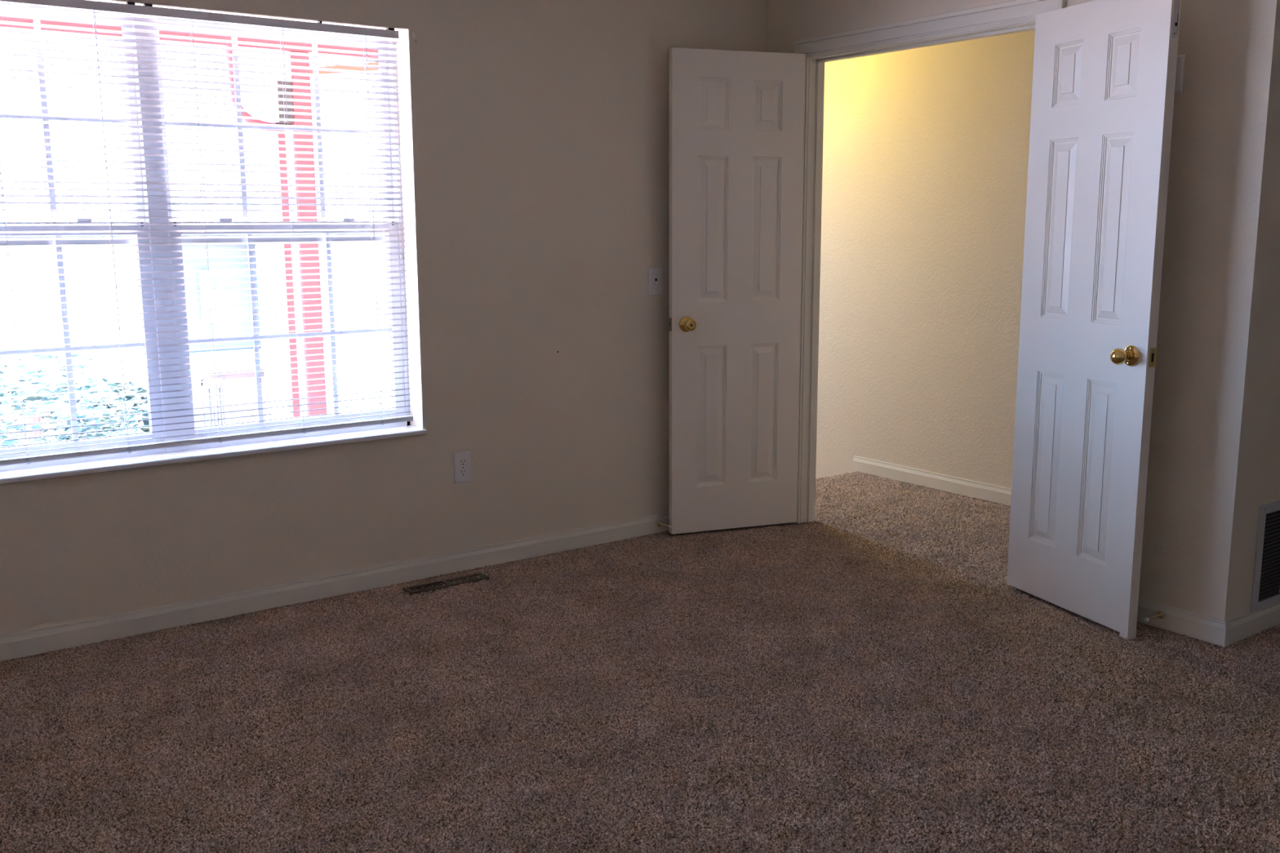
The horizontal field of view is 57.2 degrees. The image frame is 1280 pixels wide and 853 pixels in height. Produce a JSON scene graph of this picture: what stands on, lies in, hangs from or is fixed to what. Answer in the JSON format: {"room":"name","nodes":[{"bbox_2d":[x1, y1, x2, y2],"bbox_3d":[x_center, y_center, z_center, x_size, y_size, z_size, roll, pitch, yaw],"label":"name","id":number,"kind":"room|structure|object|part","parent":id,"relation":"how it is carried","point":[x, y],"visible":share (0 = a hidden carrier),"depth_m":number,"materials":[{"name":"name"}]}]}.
{"room":"empty bedroom","nodes":[
{"label":"empty bedroom","id":0,"kind":"room"},
{"bbox_2d":[0,0,767,635],"bbox_3d":[-1.398,-0.473,4.017,4.700,2.640,0.201,-7,12,-35],"label":"wall","id":1,"kind":"structure","parent":0,"point":[534,140],"depth_m":4.46,"materials":[{"name":"beige paint"}]},
{"bbox_2d":[0,2,426,484],"bbox_3d":[-1.572,-0.613,3.853,1.750,1.456,0.220,-7,12,-35],"label":"window","id":2,"kind":"structure","parent":1,"relation":"in","point":[126,460],"depth_m":3.95,"materials":[{"name":"white plastic"}]},
{"bbox_3d":[-1.974,-0.920,3.598,0.824,0.725,0.028,-7,12,-35],"label":"sash","id":3,"kind":"part","parent":2,"relation":"part of","materials":[{"name":"white plastic"}]},
{"bbox_3d":[-1.951,-0.262,3.683,0.824,0.748,0.030,-7,12,-35],"label":"sash","id":4,"kind":"part","parent":2,"relation":"part of","materials":[{"name":"white plastic"}]},
{"bbox_2d":[0,0,413,466],"bbox_3d":[-1.533,-0.627,3.794,1.672,1.409,0.027,-7,12,-35],"label":"window blind","id":5,"kind":"object","parent":2,"relation":"attached to","point":[148,10],"visible":1,"depth_m":3.82,"materials":[{"name":"white plastic"}]},
{"bbox_3d":[-1.904,-0.570,3.529,0.005,1.361,0.027,-7,12,-35],"label":"ladder cord","id":6,"kind":"part","parent":5,"relation":"part of","materials":[{"name":"white fabric"}]},
{"bbox_3d":[-1.665,-0.600,3.701,0.005,1.361,0.027,-7,12,-35],"label":"ladder cord","id":7,"kind":"part","parent":5,"relation":"part of","materials":[{"name":"white fabric"}]},
{"bbox_3d":[-1.431,-0.631,3.869,0.005,1.361,0.027,-7,12,-35],"label":"ladder cord","id":8,"kind":"part","parent":5,"relation":"part of","materials":[{"name":"white fabric"}]},
{"bbox_3d":[-1.530,0.056,3.912,1.672,0.018,0.025,-7,12,-35],"label":"rail","id":9,"kind":"part","parent":5,"relation":"part of","materials":[{"name":"white plastic"}]},
{"bbox_3d":[-1.194,-0.661,4.039,0.005,1.361,0.027,-7,12,-35],"label":"ladder cord","id":10,"kind":"part","parent":5,"relation":"part of","materials":[{"name":"white fabric"}]},
{"bbox_3d":[-0.956,-0.692,4.210,0.005,1.361,0.027,-7,12,-35],"label":"ladder cord","id":11,"kind":"part","parent":5,"relation":"part of","materials":[{"name":"white fabric"}]},
{"bbox_3d":[-1.543,0.102,3.940,1.750,0.016,0.132,-7,12,-35],"label":"sill","id":12,"kind":"part","parent":2,"relation":"part of","materials":[{"name":"white paint"}]},
{"bbox_3d":[-1.260,-1.012,4.112,0.818,0.725,0.028,-7,12,-35],"label":"sash","id":13,"kind":"part","parent":2,"relation":"part of","materials":[{"name":"white plastic"}]},
{"bbox_3d":[-1.236,-0.354,4.197,0.818,0.748,0.030,-7,12,-35],"label":"sash","id":14,"kind":"part","parent":2,"relation":"part of","materials":[{"name":"white plastic"}]},
{"bbox_2d":[0,511,669,662],"bbox_3d":[-1.331,0.605,4.117,4.700,0.080,0.013,-7,12,-35],"label":"baseboard","id":15,"kind":"structure","parent":1,"relation":"attached to","point":[99,629],"depth_m":4.20,"materials":[{"name":"beige paint"}]},
{"bbox_2d":[453,451,471,484],"bbox_3d":[-0.683,0.158,4.525,0.074,0.119,0.007,-7,12,-35],"label":"wall outlet","id":16,"kind":"object","parent":1,"relation":"attached to","point":[462,460],"visible":1,"depth_m":4.52,"materials":[{"name":"white plastic"}]},
{"bbox_2d":[458,458,466,466],"bbox_3d":[-0.681,0.138,4.519,0.034,0.024,0.002,-7,12,-35],"label":"receptacle","id":17,"kind":"object","parent":16,"relation":"attached to","point":[462,462],"depth_m":4.52,"materials":[{"name":"white plastic"}]},
{"bbox_2d":[459,469,467,475],"bbox_3d":[-0.681,0.178,4.527,0.034,0.024,0.002,-7,12,-35],"label":"receptacle","id":18,"kind":"object","parent":16,"relation":"attached to","point":[462,472],"depth_m":4.53,"materials":[{"name":"white plastic"}]},
{"bbox_2d":[648,266,662,295],"bbox_3d":[0.070,-0.611,4.944,0.070,0.116,0.017,-7,12,-35],"label":"light switch","id":19,"kind":"object","parent":1,"relation":"attached to","point":[655,274],"visible":1,"depth_m":4.94,"materials":[{"name":"white plastic"}]},
{"bbox_2d":[657,520,671,528],"bbox_3d":[0.111,0.430,5.093,0.025,0.025,0.086,-7,12,-35],"label":"door stop","id":20,"kind":"object","parent":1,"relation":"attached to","point":[660,523],"visible":1,"depth_m":5.11,"materials":[{"name":"gold metal"}]},
{"bbox_2d":[0,471,1279,852],"bbox_3d":[1.494,0.921,2.481,7.300,0.016,6.765,-7,12,-35],"label":"floor","id":21,"kind":"structure","parent":0,"point":[868,675],"depth_m":3.24,"materials":[{"name":"brown carpet"}]},
{"bbox_2d":[402,573,488,595],"bbox_3d":[-0.726,0.591,4.410,0.326,0.012,0.067,-7,12,-35],"label":"floor vent","id":22,"kind":"object","parent":21,"relation":"in","point":[448,583],"visible":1,"depth_m":4.40,"materials":[{"name":"brown metal"}]},
{"bbox_2d":[815,29,1035,494],"bbox_3d":[1.235,0.564,6.460,0.100,5.540,4.895,-7,12,-35],"label":"wall","id":23,"kind":"structure","parent":0,"point":[926,148],"depth_m":5.86,"materials":[{"name":"beige paint"}]},
{"bbox_2d":[853,455,1011,506],"bbox_3d":[1.897,0.368,5.406,0.013,0.080,2.488,-7,12,-35],"label":"baseboard","id":24,"kind":"structure","parent":23,"relation":"attached to","point":[999,495],"depth_m":5.94,"materials":[{"name":"beige paint"}]},
{"bbox_2d":[766,0,1279,638],"bbox_3d":[0.444,-0.743,5.527,0.085,2.640,4.895,-7,12,-35],"label":"wall","id":25,"kind":"structure","parent":0,"point":[1225,132],"depth_m":3.68,"materials":[{"name":"beige paint"}]},
{"bbox_2d":[667,47,805,533],"bbox_3d":[0.418,-0.546,4.977,0.618,2.016,0.106,-4,10,-19],"label":"door","id":26,"kind":"structure","parent":25,"relation":"in","point":[737,117],"depth_m":4.97,"materials":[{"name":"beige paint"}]},
{"bbox_3d":[0.128,-0.428,4.921,0.002,0.056,0.025,-4,10,-19],"label":"latch plate","id":27,"kind":"part","parent":26,"relation":"part of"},
{"bbox_3d":[0.207,-0.423,4.891,0.051,0.051,0.049,-4,10,-19],"label":"knob","id":28,"kind":"part","parent":26,"relation":"part of","materials":[{"name":"gold metal"}]},
{"bbox_2d":[800,21,1035,523],"bbox_3d":[1.087,-0.491,4.677,0.085,2.029,1.175,-7,12,-35],"label":"trim","id":29,"kind":"structure","parent":25,"relation":"attached to","point":[815,82],"depth_m":5.07,"materials":[{"name":"beige paint"}]},
{"bbox_2d":[793,0,1065,523],"bbox_3d":[1.087,-0.523,4.672,0.121,2.094,1.304,-7,12,-35],"label":"trim","id":30,"kind":"structure","parent":25,"relation":"attached to","point":[1015,11],"depth_m":4.56,"materials":[{"name":"beige paint"}]},
{"bbox_2d":[1006,0,1181,639],"bbox_3d":[1.447,-0.356,3.900,0.121,2.030,0.610,-4,11,-21],"label":"door","id":31,"kind":"structure","parent":25,"relation":"in","point":[1104,71],"depth_m":3.85,"materials":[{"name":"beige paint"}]},
{"bbox_3d":[1.508,-0.220,3.687,0.063,0.053,0.053,-4,11,-21],"label":"knob","id":32,"kind":"part","parent":31,"relation":"part of","materials":[{"name":"gold metal"}]},
{"bbox_3d":[1.595,-0.214,3.652,0.027,0.060,0.002,-4,11,-21],"label":"strike plate","id":33,"kind":"part","parent":31,"relation":"part of","materials":[{"name":"gold metal"}]},
{"bbox_2d":[1174,54,1184,93],"bbox_3d":[1.668,-1.103,3.681,0.006,0.114,0.070,-7,12,-35],"label":"wall plate","id":34,"kind":"object","parent":25,"relation":"attached to","point":[1180,58],"visible":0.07,"depth_m":3.66,"materials":[{"name":"white plastic"}]},
{"bbox_2d":[1238,136,1279,615],"bbox_3d":[2.908,-0.553,4.372,2.515,2.640,0.100,-7,12,-35],"label":"wall","id":35,"kind":"structure","parent":0,"point":[1264,477],"depth_m":3.71,"materials":[{"name":"beige paint"}]},
{"bbox_2d":[1137,598,1279,647],"bbox_3d":[2.698,0.476,4.764,2.613,0.080,0.718,-7,12,-35],"label":"baseboard","id":36,"kind":"structure","parent":35,"relation":"attached to","point":[1191,624],"depth_m":3.83,"materials":[{"name":"beige paint"}]},
{"bbox_2d":[1143,611,1164,622],"bbox_3d":[1.688,0.629,3.865,0.093,0.025,0.025,-7,12,-35],"label":"door stop","id":37,"kind":"object","parent":36,"relation":"attached to","point":[1160,615],"visible":1,"depth_m":3.87,"materials":[{"name":"gold metal"}]},
{"bbox_2d":[1249,500,1279,612],"bbox_3d":[2.076,0.420,3.859,0.228,0.357,0.013,-7,12,-35],"label":"air vent","id":38,"kind":"object","parent":35,"relation":"in","point":[1265,592],"visible":1,"depth_m":3.84,"materials":[{"name":"grey metal"}]},
{"label":"outside","id":39,"kind":"structure","parent":0,"visible":0},
{"bbox_2d":[0,284,139,443],"bbox_3d":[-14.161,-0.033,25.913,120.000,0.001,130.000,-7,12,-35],"label":"ground","id":40,"kind":"structure","parent":39,"point":[95,291],"depth_m":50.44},
{"bbox_2d":[0,333,143,447],"bbox_3d":[-5.920,0.748,11.556,2.094,3.305,1.703,-7,12,-35],"label":"bush","id":41,"kind":"object","parent":40,"relation":"on","point":[14,365],"visible":0.28,"depth_m":11.35,"materials":[{"name":"green plant"}]},
{"bbox_2d":[49,375,150,440],"bbox_3d":[-5.810,0.778,13.136,1.520,2.707,1.280,-7,12,-35],"label":"leafy tree","id":42,"kind":"object","parent":40,"relation":"on","point":[135,384],"visible":0.12,"depth_m":12.88,"materials":[{"name":"green plant"}]},
{"bbox_2d":[200,377,228,426],"bbox_3d":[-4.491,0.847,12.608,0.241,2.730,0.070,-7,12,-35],"label":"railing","id":43,"kind":"object","parent":40,"relation":"on","point":[220,402],"visible":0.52,"depth_m":12.40,"materials":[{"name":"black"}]},
{"bbox_3d":[-4.571,0.857,12.550,0.040,2.730,0.050,-7,12,-35],"label":"post","id":44,"kind":"part","parent":43,"relation":"part of","materials":[{"name":"white"}]},
{"bbox_3d":[-4.496,-0.468,12.380,0.240,0.060,0.070,-7,12,-35],"label":"rail","id":45,"kind":"part","parent":43,"relation":"part of","materials":[{"name":"white"}]},
{"bbox_3d":[-4.499,-0.046,12.460,0.230,0.740,0.015,-7,12,-35],"label":"infill panel","id":46,"kind":"part","parent":43,"relation":"part of","materials":[{"name":"white"}]},
{"bbox_3d":[-4.410,0.837,12.666,0.040,2.730,0.050,-7,12,-35],"label":"post","id":47,"kind":"part","parent":43,"relation":"part of","materials":[{"name":"white"}]},
{"bbox_2d":[91,218,392,426],"bbox_3d":[-1.236,-1.082,11.657,10.845,6.830,13.260,-7,12,-35],"label":"house","id":48,"kind":"structure","parent":40,"relation":"on","point":[119,290],"depth_m":13.07,"materials":[{"name":"grey"}]},
{"bbox_2d":[224,49,327,417],"bbox_3d":[-1.729,0.782,5.889,0.376,5.130,0.150,-7,12,-35],"label":"porch post","id":49,"kind":"object","parent":40,"relation":"on","point":[294,353],"visible":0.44,"depth_m":5.63,"materials":[{"name":"red"}]},
{"bbox_2d":[0,12,378,58],"bbox_3d":[-2.585,-1.782,4.832,8.600,0.290,0.150,-7,12,-35],"label":"beam","id":50,"kind":"structure","parent":49,"relation":"on","point":[2,18],"depth_m":5.21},
{"bbox_2d":[310,62,378,74],"bbox_3d":[-1.401,-1.738,5.697,0.452,0.099,0.060,-7,12,-35],"label":"rafter","id":51,"kind":"object","parent":50,"relation":"attached to","point":[341,67],"visible":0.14,"depth_m":5.66,"materials":[{"name":"brown"}]}
]}

